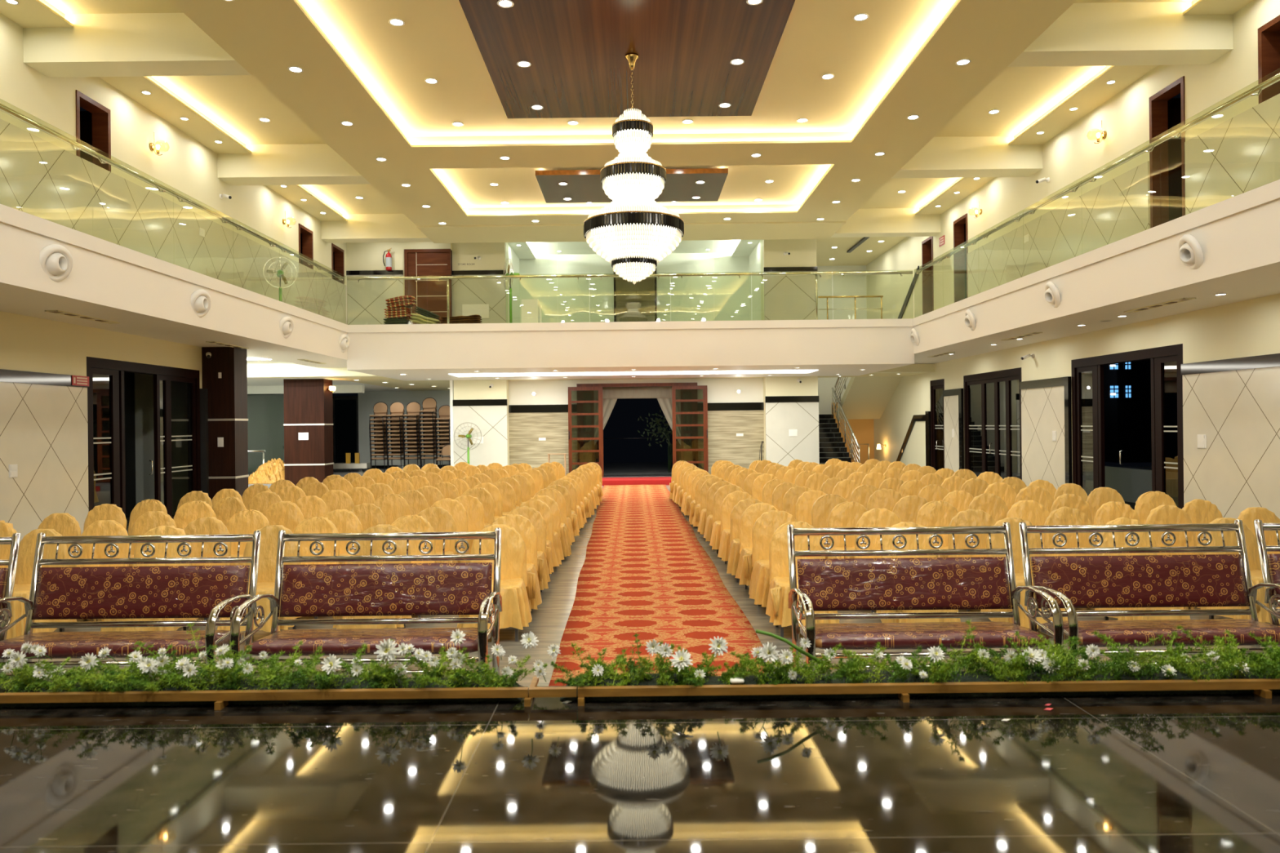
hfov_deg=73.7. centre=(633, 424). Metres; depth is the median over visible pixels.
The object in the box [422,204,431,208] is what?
recessed light
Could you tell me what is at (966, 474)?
covered chair
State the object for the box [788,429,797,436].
switch plate
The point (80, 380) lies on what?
print
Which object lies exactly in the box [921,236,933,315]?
door
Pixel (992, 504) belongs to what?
covered chair
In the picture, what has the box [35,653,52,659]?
chrysanthemum
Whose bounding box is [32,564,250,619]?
cushion
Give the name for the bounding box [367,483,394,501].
covered chair
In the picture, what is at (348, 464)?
table
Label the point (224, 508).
covered chair
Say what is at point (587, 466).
covered chair
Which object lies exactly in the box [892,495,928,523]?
covered chair
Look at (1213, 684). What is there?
batten
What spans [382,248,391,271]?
fire extinguisher
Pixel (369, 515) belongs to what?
covered chair
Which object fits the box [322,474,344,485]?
covered chair
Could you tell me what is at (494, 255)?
pillar
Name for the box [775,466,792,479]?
covered chair
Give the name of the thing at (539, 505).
covered chair
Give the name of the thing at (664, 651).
chrysanthemum
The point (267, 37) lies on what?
ceiling
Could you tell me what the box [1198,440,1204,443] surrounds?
switch
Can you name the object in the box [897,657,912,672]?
chrysanthemum
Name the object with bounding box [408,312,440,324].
folded cloth
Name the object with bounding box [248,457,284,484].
heap
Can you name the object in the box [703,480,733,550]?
covered chair
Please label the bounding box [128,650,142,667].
chrysanthemum
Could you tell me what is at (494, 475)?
covered chair
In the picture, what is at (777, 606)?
covered chair
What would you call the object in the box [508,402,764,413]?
trim
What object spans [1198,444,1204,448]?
switch
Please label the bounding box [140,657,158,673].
chrysanthemum
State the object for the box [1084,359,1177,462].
building
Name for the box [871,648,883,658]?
chrysanthemum
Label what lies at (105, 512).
covered chair
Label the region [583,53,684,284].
chandelier
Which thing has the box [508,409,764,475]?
cladding
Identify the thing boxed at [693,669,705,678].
chrysanthemum
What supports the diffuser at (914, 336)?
attached to the balcony
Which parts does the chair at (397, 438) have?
seat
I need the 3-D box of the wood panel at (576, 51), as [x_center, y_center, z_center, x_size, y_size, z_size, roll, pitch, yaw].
[-0.082,-5.654,9.275,4.440,0.110,12.550,-1,0,0]
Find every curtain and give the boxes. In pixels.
[582,398,617,454]
[657,397,692,453]
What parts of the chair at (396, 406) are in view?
seat, frame, backrest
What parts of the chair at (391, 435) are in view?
seat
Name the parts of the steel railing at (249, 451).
handrail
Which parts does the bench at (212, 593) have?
armrest, post, rail, rail, rail, rail, rail, armrest, post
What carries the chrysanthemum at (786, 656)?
in the foliage at (944, 668)
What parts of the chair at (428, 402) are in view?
seat, frame, backrest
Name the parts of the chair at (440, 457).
seat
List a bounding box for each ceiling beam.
[22,12,251,77]
[217,143,369,185]
[320,213,431,243]
[831,208,940,237]
[891,136,1042,177]
[1007,1,1233,66]
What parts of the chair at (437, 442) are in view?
seat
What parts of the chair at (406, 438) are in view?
seat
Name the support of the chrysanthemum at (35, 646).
in the foliage at (944, 668)
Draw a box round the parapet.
[1084,464,1177,506]
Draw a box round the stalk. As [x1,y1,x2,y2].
[755,629,819,662]
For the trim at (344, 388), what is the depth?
29.60 m
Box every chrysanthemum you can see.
[1,662,13,675]
[2,648,15,665]
[8,650,38,668]
[17,662,31,668]
[20,641,45,656]
[26,644,34,653]
[29,644,45,653]
[32,667,44,679]
[33,645,46,662]
[33,660,50,671]
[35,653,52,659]
[44,671,52,681]
[51,666,65,677]
[78,653,107,671]
[97,646,119,664]
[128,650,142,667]
[137,656,151,670]
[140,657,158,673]
[147,666,158,677]
[155,654,175,667]
[157,648,166,659]
[175,659,187,672]
[181,656,189,665]
[182,662,201,677]
[198,649,213,662]
[214,646,226,658]
[215,658,226,670]
[221,644,236,655]
[221,657,234,673]
[237,657,245,666]
[241,662,253,674]
[258,650,270,659]
[293,658,302,672]
[320,653,345,674]
[350,664,363,676]
[351,657,359,665]
[373,639,399,664]
[393,662,408,676]
[397,643,408,655]
[404,644,415,663]
[413,648,424,662]
[421,650,432,662]
[427,655,439,666]
[445,647,459,659]
[449,629,466,645]
[449,658,462,676]
[453,652,466,665]
[490,643,502,656]
[495,648,505,659]
[501,666,510,675]
[501,666,513,679]
[507,655,517,666]
[520,631,538,648]
[533,660,543,670]
[533,666,546,681]
[546,644,560,657]
[591,664,603,675]
[645,639,662,656]
[657,642,673,657]
[669,648,693,671]
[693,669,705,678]
[708,635,728,657]
[751,646,766,666]
[759,641,779,662]
[778,649,793,664]
[786,669,796,679]
[800,637,811,648]
[823,648,835,660]
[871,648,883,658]
[895,655,906,663]
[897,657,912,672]
[919,670,928,681]
[927,646,944,662]
[977,648,990,658]
[1001,648,1017,664]
[1022,646,1042,670]
[1036,648,1047,661]
[1040,657,1060,673]
[1078,658,1090,670]
[1080,649,1094,658]
[1082,644,1100,657]
[1127,660,1140,672]
[1159,664,1177,678]
[1205,650,1219,661]
[1232,662,1249,675]
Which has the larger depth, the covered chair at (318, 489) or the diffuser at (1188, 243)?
the covered chair at (318, 489)
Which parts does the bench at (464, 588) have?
armrest, post, rail, rail, rail, rail, rail, armrest, post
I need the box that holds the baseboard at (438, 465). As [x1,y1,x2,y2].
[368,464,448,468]
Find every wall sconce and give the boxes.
[149,132,169,155]
[282,210,291,227]
[328,386,335,392]
[876,443,886,448]
[968,200,982,217]
[1087,120,1106,143]
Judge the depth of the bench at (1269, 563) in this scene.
5.78 m
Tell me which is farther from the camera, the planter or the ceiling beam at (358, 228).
the ceiling beam at (358, 228)
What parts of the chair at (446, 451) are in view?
seat, backrest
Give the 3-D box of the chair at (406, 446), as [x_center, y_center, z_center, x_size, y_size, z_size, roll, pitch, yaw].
[-8.391,0.825,32.381,0.564,1.054,0.648,-1,0,0]
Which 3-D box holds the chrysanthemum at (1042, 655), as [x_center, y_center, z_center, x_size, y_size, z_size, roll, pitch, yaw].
[1.770,1.009,3.734,0.054,0.065,0.099,-1,0,-11]
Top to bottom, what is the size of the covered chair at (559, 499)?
0.957 m
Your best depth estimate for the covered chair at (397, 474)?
17.31 m
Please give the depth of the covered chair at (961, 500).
11.16 m
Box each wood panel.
[458,0,795,118]
[535,168,728,203]
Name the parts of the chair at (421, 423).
seat, backrest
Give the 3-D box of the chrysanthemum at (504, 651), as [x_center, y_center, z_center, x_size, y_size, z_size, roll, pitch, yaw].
[-0.597,1.019,3.778,0.045,0.071,0.076,-1,0,-26]
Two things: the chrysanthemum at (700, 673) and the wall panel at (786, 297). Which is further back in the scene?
the wall panel at (786, 297)
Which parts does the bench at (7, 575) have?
rail, rail, armrest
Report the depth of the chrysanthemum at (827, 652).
3.75 m
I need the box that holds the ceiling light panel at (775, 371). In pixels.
[448,369,817,377]
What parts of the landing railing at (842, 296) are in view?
post, handrail, post, post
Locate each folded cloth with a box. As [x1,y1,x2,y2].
[383,318,410,324]
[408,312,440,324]
[413,306,439,319]
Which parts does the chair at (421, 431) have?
seat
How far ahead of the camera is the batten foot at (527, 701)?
3.66 m
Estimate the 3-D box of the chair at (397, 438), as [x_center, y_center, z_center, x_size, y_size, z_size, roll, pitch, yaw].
[-9.024,0.538,32.357,0.564,1.054,0.648,-1,0,0]
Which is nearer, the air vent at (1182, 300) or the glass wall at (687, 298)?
the air vent at (1182, 300)
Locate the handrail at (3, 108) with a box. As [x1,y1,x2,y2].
[0,102,343,279]
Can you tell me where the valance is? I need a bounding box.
[582,386,691,399]
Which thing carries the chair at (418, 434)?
on the chair at (406, 438)
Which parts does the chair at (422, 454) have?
seat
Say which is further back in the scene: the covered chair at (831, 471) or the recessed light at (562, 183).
the recessed light at (562, 183)
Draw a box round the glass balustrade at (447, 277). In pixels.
[346,271,912,324]
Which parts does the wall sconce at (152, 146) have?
wall plate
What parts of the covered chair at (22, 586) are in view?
leg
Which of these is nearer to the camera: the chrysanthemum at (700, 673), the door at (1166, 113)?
the chrysanthemum at (700, 673)
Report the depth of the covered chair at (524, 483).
15.51 m
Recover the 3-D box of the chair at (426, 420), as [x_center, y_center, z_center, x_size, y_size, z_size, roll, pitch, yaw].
[-7.789,0.084,32.321,0.564,1.054,0.648,-1,0,0]
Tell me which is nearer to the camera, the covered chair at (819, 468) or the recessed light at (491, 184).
the covered chair at (819, 468)
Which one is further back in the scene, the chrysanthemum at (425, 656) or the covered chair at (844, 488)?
the covered chair at (844, 488)
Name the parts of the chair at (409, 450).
seat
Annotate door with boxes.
[75,89,111,171]
[86,356,200,519]
[298,223,313,269]
[331,243,344,284]
[332,395,358,469]
[404,248,452,324]
[568,382,708,476]
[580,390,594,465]
[613,267,657,321]
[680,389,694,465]
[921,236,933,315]
[929,378,944,471]
[953,213,968,302]
[963,367,1022,479]
[1071,343,1183,509]
[1148,75,1185,228]
[1257,14,1279,103]
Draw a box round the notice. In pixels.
[298,432,308,439]
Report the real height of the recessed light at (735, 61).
0.016 m
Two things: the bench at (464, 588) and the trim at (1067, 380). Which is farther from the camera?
the trim at (1067, 380)
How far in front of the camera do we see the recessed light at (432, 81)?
14.26 m
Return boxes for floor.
[0,685,1279,852]
[6,484,1279,686]
[248,462,671,488]
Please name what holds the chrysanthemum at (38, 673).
on the planter
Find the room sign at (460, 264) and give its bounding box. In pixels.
[457,262,474,266]
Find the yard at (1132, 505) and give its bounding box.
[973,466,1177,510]
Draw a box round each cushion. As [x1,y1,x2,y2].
[0,568,8,620]
[0,630,244,659]
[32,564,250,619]
[244,627,491,656]
[279,562,492,617]
[796,556,1011,611]
[800,622,1048,650]
[1030,554,1248,608]
[1038,618,1279,647]
[1267,553,1279,601]
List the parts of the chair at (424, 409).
seat, backrest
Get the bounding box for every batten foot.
[214,701,228,710]
[524,676,538,706]
[577,697,585,706]
[897,693,909,702]
[1218,669,1271,698]
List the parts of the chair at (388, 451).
seat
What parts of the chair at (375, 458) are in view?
seat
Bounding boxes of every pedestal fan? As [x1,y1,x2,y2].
[262,256,297,301]
[453,422,481,464]
[503,258,519,323]
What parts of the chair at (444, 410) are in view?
seat, frame, backrest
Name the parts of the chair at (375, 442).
seat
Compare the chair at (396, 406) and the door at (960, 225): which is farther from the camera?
the chair at (396, 406)
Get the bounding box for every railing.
[248,449,265,473]
[594,437,672,467]
[817,295,883,319]
[831,387,860,462]
[834,377,847,412]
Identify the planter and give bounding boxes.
[0,677,524,707]
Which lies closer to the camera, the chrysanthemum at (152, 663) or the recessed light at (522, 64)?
the chrysanthemum at (152, 663)
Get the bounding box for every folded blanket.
[384,306,412,318]
[385,295,417,308]
[440,314,481,324]
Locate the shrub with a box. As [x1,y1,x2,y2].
[637,408,680,471]
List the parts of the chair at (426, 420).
seat, backrest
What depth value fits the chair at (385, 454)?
32.11 m
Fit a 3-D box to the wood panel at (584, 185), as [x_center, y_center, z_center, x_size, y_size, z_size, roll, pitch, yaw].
[-0.052,-5.655,20.300,4.320,0.110,2.400,-1,0,0]
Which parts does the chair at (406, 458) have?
seat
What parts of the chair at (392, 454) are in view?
seat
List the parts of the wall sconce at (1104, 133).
arm, wall plate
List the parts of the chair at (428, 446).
seat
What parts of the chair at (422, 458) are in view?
seat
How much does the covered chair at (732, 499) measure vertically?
0.956 m
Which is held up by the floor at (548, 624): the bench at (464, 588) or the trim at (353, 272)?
the bench at (464, 588)
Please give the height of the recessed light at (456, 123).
0.016 m
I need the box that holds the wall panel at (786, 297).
[764,271,819,466]
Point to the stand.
(761, 447)
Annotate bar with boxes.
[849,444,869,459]
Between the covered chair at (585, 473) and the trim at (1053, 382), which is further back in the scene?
the trim at (1053, 382)
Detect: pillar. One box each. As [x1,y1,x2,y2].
[201,346,248,500]
[283,378,333,485]
[452,242,509,465]
[760,239,817,459]
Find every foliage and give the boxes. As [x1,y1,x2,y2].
[0,618,1279,693]
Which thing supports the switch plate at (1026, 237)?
attached to the wall at (1069, 157)
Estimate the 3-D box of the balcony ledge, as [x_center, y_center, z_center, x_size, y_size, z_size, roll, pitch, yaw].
[-0.093,-2.529,9.725,14.830,0.200,24.650,-1,0,0]
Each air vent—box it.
[44,310,119,324]
[205,341,248,348]
[297,359,326,364]
[927,351,955,357]
[1000,332,1042,340]
[1124,297,1195,312]
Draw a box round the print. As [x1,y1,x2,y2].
[76,377,87,384]
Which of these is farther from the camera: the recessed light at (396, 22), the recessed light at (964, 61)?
the recessed light at (964, 61)
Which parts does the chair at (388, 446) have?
seat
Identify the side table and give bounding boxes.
[546,453,565,475]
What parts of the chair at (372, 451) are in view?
seat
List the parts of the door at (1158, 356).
handle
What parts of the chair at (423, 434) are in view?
seat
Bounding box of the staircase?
[818,376,902,464]
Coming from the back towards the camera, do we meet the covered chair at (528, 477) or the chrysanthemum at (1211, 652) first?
the covered chair at (528, 477)
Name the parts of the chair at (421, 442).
seat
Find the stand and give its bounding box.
[759,440,764,460]
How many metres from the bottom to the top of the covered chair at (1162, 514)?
0.974 m
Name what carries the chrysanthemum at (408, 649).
in the foliage at (944, 668)
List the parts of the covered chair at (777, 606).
leg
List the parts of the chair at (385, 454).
seat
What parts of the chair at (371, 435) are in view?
seat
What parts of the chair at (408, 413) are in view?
seat, backrest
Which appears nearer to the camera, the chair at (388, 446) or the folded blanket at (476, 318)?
the folded blanket at (476, 318)
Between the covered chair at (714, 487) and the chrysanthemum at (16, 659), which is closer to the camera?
the chrysanthemum at (16, 659)
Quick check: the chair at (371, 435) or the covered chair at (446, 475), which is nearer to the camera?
the covered chair at (446, 475)
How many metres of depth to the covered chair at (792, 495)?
12.07 m
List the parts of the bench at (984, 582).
post, armrest, rail, rail, rail, rail, rail, post, armrest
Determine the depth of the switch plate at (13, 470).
12.44 m
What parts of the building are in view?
pane, pane, pane, pane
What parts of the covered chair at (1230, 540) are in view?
leg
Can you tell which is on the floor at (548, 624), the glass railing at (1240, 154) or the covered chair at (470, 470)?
the covered chair at (470, 470)
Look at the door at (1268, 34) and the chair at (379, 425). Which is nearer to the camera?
the door at (1268, 34)
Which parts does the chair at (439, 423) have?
seat, backrest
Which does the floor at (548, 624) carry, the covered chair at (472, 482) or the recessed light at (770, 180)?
the covered chair at (472, 482)
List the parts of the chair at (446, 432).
seat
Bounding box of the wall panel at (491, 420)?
[451,274,507,466]
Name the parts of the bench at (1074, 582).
post, armrest, rail, rail, rail, rail, rail, post, armrest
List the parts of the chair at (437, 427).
seat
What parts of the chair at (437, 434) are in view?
seat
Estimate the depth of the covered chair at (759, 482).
14.63 m
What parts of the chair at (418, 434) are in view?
seat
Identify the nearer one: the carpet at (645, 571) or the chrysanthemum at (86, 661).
the chrysanthemum at (86, 661)
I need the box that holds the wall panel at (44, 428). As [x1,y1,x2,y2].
[0,382,88,541]
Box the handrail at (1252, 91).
[915,72,1279,274]
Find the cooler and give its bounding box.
[521,299,542,323]
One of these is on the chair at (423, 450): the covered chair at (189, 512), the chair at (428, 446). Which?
the chair at (428, 446)
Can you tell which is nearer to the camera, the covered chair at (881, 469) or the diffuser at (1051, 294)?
the diffuser at (1051, 294)
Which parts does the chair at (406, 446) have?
seat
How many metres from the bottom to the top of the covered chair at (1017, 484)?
0.936 m
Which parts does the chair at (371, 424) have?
seat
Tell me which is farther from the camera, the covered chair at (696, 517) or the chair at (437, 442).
the chair at (437, 442)
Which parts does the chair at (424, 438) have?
seat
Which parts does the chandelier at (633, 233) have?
chain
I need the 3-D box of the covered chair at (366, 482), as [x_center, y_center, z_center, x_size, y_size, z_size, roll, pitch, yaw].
[-4.931,1.422,15.337,0.639,0.965,0.730,-1,0,-2]
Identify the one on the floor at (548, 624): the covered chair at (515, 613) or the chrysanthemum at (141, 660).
the covered chair at (515, 613)
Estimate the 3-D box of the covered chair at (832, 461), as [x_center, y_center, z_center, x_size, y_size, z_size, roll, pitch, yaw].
[4.880,1.313,20.529,0.655,0.968,0.741,-1,0,0]
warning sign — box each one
[71,375,88,386]
[938,235,944,246]
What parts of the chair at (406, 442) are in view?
seat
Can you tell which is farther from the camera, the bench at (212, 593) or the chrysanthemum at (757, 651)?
the bench at (212, 593)
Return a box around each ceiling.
[0,0,1253,221]
[169,0,1076,243]
[246,355,411,391]
[247,363,934,377]
[296,0,958,214]
[324,372,929,391]
[508,240,759,258]
[816,236,907,266]
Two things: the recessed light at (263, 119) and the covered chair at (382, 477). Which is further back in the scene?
the recessed light at (263, 119)
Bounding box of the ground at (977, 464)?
[938,460,1020,475]
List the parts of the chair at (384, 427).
seat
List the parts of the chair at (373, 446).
seat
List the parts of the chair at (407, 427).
seat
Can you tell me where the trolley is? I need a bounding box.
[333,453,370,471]
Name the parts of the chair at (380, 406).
seat, frame, backrest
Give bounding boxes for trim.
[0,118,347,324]
[0,368,88,387]
[200,388,208,496]
[208,418,248,479]
[247,384,364,394]
[283,423,333,465]
[346,270,403,275]
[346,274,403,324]
[451,270,507,405]
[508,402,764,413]
[603,474,671,476]
[763,266,818,402]
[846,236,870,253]
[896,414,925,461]
[897,266,919,319]
[924,376,1072,483]
[942,388,958,396]
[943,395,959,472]
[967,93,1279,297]
[1019,377,1064,389]
[1021,386,1065,489]
[1181,353,1279,375]
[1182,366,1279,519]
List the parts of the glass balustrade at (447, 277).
post, handrail, post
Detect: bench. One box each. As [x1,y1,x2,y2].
[0,529,261,679]
[0,533,21,684]
[229,527,502,681]
[786,521,1063,671]
[1018,519,1279,670]
[1253,519,1279,647]
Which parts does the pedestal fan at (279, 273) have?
blade, blade, blade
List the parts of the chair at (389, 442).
seat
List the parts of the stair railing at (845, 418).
post, post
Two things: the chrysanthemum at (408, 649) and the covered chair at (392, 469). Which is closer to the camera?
the chrysanthemum at (408, 649)
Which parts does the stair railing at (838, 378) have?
handrail, post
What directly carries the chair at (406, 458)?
on the floor at (643, 468)
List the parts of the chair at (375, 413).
seat, backrest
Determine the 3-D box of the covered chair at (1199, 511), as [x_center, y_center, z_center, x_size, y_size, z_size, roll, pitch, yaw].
[6.330,1.307,9.256,0.628,0.948,0.717,-1,0,-4]
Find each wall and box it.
[0,13,346,388]
[247,393,284,475]
[346,241,452,295]
[449,265,866,466]
[508,240,760,323]
[508,377,763,404]
[833,402,874,464]
[866,0,1279,469]
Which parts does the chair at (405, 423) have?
seat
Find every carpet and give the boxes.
[548,484,771,686]
[601,476,671,485]
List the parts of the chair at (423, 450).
seat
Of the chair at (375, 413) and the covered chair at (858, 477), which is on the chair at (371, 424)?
the chair at (375, 413)
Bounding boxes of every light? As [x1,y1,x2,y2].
[4,0,18,4]
[141,90,151,94]
[179,116,188,120]
[247,358,271,359]
[258,117,271,121]
[288,66,303,72]
[340,120,353,125]
[375,157,386,161]
[388,17,404,26]
[400,183,411,186]
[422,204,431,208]
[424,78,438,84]
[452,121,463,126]
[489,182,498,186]
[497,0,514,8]
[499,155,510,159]
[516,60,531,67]
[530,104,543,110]
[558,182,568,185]
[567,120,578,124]
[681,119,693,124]
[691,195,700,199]
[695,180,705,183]
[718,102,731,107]
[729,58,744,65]
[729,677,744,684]
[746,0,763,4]
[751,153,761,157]
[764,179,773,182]
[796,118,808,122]
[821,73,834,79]
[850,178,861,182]
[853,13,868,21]
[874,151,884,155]
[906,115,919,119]
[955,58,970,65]
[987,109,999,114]
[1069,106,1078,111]
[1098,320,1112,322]
[1106,80,1115,84]
[1213,293,1227,295]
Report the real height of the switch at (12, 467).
0.066 m
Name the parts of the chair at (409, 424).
seat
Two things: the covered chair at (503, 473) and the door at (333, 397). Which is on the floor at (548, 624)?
the covered chair at (503, 473)
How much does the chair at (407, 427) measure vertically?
1.054 m
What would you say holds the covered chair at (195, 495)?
on the floor at (548, 624)
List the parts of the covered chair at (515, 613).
leg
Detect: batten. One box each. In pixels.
[528,686,577,697]
[577,679,1279,697]
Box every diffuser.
[40,244,72,282]
[191,288,211,317]
[280,315,293,338]
[338,333,349,352]
[910,328,919,346]
[964,309,976,330]
[1044,280,1061,307]
[1178,234,1204,269]
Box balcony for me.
[0,198,1279,380]
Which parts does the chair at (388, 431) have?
seat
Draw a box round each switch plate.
[8,464,17,477]
[199,227,204,237]
[217,437,223,447]
[472,436,483,443]
[538,437,546,440]
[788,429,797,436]
[951,428,954,437]
[1024,234,1028,242]
[1052,431,1056,441]
[1197,434,1206,448]
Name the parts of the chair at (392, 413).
seat, backrest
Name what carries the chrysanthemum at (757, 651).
in the foliage at (944, 668)
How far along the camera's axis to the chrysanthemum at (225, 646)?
3.71 m
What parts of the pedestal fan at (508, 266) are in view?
motor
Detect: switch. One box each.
[10,465,17,470]
[10,471,17,476]
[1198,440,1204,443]
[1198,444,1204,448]
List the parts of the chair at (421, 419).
seat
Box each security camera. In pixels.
[205,351,211,358]
[219,193,231,199]
[1020,353,1034,359]
[1035,177,1049,183]
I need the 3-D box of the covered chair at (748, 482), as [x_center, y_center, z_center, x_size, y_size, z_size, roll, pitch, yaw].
[2.252,1.354,15.282,0.651,0.943,0.699,-1,0,-2]
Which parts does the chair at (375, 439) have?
seat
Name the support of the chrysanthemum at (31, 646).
in the foliage at (944, 668)
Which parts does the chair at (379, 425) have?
seat, backrest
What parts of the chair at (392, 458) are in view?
seat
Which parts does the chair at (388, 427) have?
seat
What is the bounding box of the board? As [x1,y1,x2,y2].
[462,303,488,318]
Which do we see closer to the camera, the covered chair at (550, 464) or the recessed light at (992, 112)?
the recessed light at (992, 112)
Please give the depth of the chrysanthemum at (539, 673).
3.68 m
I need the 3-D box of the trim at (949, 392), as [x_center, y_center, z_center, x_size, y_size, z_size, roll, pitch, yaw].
[9.013,-0.899,24.125,0.055,0.180,1.390,-1,0,0]
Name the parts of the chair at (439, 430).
seat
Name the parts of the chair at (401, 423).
seat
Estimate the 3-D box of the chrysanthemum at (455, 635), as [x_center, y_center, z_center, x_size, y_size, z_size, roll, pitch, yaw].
[-0.757,0.923,3.692,0.066,0.089,0.122,-1,0,-5]
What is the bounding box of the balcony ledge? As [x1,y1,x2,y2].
[0,179,1279,333]
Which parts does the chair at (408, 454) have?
seat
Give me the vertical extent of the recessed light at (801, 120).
0.016 m
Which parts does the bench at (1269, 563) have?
rail, armrest, rail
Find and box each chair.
[0,520,17,568]
[6,528,76,639]
[37,513,80,567]
[75,520,129,567]
[83,503,126,531]
[93,525,198,631]
[128,498,167,535]
[128,511,177,566]
[173,500,216,529]
[177,490,212,509]
[184,516,231,620]
[211,488,243,506]
[211,496,246,526]
[217,524,301,631]
[226,509,269,565]
[241,484,271,509]
[247,490,282,514]
[263,501,304,533]
[268,480,294,494]
[277,485,306,503]
[293,516,340,619]
[295,495,328,519]
[296,476,318,488]
[302,481,328,497]
[320,489,354,511]
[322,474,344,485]
[323,509,362,564]
[326,477,353,493]
[332,524,411,629]
[343,472,360,483]
[346,487,375,506]
[350,502,386,532]
[351,475,375,488]
[362,468,382,478]
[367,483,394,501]
[368,401,387,429]
[368,409,387,433]
[368,413,387,437]
[369,417,388,440]
[369,421,388,444]
[369,425,388,448]
[369,428,388,453]
[369,432,388,457]
[370,437,388,460]
[370,440,389,464]
[370,444,389,468]
[371,448,389,468]
[371,472,394,484]
[373,493,410,524]
[384,466,403,474]
[386,401,404,429]
[386,410,404,433]
[386,413,404,437]
[386,417,404,440]
[386,421,404,444]
[386,424,404,448]
[386,429,404,452]
[386,433,404,456]
[386,436,405,460]
[386,440,405,464]
[386,444,405,468]
[387,448,405,468]
[387,478,414,494]
[391,471,409,479]
[391,515,435,617]
[399,489,428,515]
[402,401,421,429]
[402,409,421,432]
[402,463,421,474]
[403,413,421,436]
[403,417,421,440]
[403,421,421,444]
[403,425,421,448]
[403,429,421,452]
[403,432,422,456]
[404,436,422,460]
[404,440,422,464]
[404,444,422,466]
[404,448,422,467]
[408,470,426,477]
[408,475,430,490]
[416,485,444,507]
[417,506,457,563]
[418,397,436,425]
[418,405,436,428]
[418,409,436,432]
[419,413,437,436]
[419,419,435,440]
[419,421,437,444]
[419,424,437,448]
[419,428,437,452]
[419,432,437,456]
[419,436,437,460]
[420,440,437,463]
[420,444,438,467]
[420,448,438,469]
[421,463,438,471]
[421,471,443,486]
[425,466,441,473]
[431,497,470,563]
[434,482,459,499]
[435,404,449,432]
[435,413,450,436]
[435,420,450,439]
[435,424,450,444]
[435,427,450,448]
[435,431,450,452]
[435,435,450,456]
[435,440,450,460]
[435,444,450,467]
[436,443,450,463]
[436,447,450,465]
[436,470,457,482]
[437,451,449,469]
[440,465,456,471]
[447,478,470,496]
[451,469,467,479]
[453,462,469,470]
[454,495,484,554]
[457,524,532,641]
[462,465,480,476]
[462,476,480,488]
[462,487,494,528]
[471,473,492,484]
[473,483,502,521]
[475,465,489,472]
[480,469,502,483]
[487,462,502,469]
[491,514,542,611]
[492,481,515,515]
[493,468,509,478]
[496,476,521,508]
[501,465,519,476]
[508,506,551,591]
[510,475,531,503]
[511,463,524,472]
[515,472,535,498]
[519,462,532,470]
[519,499,559,577]
[523,468,543,493]
[530,495,564,567]
[531,467,548,488]
[533,488,571,560]
[537,465,555,485]
[540,462,559,479]
[546,484,574,545]
[548,479,579,536]
[551,462,564,479]
[560,477,584,528]
[563,475,586,524]
[565,471,591,518]
[571,469,595,518]
[576,467,596,509]
[577,464,599,505]
[586,463,602,506]
[587,462,603,496]
[669,460,686,498]
[672,462,688,502]
[674,462,695,508]
[678,466,697,506]
[680,467,701,514]
[683,469,708,516]
[688,473,711,528]
[692,475,717,534]
[697,476,724,534]
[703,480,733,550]
[709,484,744,559]
[711,460,723,475]
[715,460,733,476]
[717,462,735,479]
[717,490,754,564]
[724,465,742,482]
[726,498,762,582]
[728,466,746,484]
[734,502,778,589]
[735,468,756,490]
[743,472,762,495]
[748,460,761,471]
[748,510,796,615]
[751,473,777,502]
[755,459,772,473]
[761,479,786,505]
[762,462,778,474]
[765,520,839,637]
[767,464,783,476]
[772,482,796,511]
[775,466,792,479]
[782,467,804,484]
[782,485,811,519]
[787,459,803,468]
[795,462,809,469]
[795,471,816,486]
[795,489,826,525]
[802,462,818,471]
[804,473,829,490]
[811,493,847,559]
[812,464,829,473]
[820,477,843,494]
[822,464,843,478]
[825,458,841,465]
[827,501,867,559]
[831,479,860,502]
[835,468,857,479]
[836,461,849,468]
[844,462,862,471]
[847,471,866,485]
[849,484,878,508]
[854,508,901,613]
[857,463,875,474]
[861,471,887,488]
[864,458,879,466]
[866,488,902,511]
[869,466,887,474]
[875,460,891,468]
[875,521,960,622]
[878,477,903,492]
[883,467,905,479]
[887,461,906,470]
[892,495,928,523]
[898,480,926,497]
[899,470,924,482]
[902,463,920,471]
[915,500,958,557]
[917,466,936,475]
[917,484,949,502]
[920,473,944,485]
[934,468,954,479]
[941,475,965,492]
[942,490,973,512]
[947,509,995,612]
[952,469,977,480]
[960,478,988,497]
[968,493,1008,522]
[977,471,1002,484]
[980,517,1067,628]
[983,482,1017,510]
[1000,476,1026,493]
[1006,500,1049,556]
[1014,485,1053,513]
[1029,479,1056,501]
[1043,506,1097,609]
[1050,493,1092,523]
[1053,483,1088,501]
[1086,487,1124,524]
[1093,501,1139,555]
[1094,517,1194,620]
[1134,490,1176,524]
[1146,505,1198,555]
[1182,498,1222,555]
[1196,517,1279,624]
[1236,506,1279,570]
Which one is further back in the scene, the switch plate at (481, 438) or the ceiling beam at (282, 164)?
the switch plate at (481, 438)
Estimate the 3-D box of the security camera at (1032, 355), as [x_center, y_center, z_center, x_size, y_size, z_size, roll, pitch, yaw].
[8.878,-1.527,19.253,0.326,0.151,0.110,-1,0,-17]
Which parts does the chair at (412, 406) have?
seat, frame, backrest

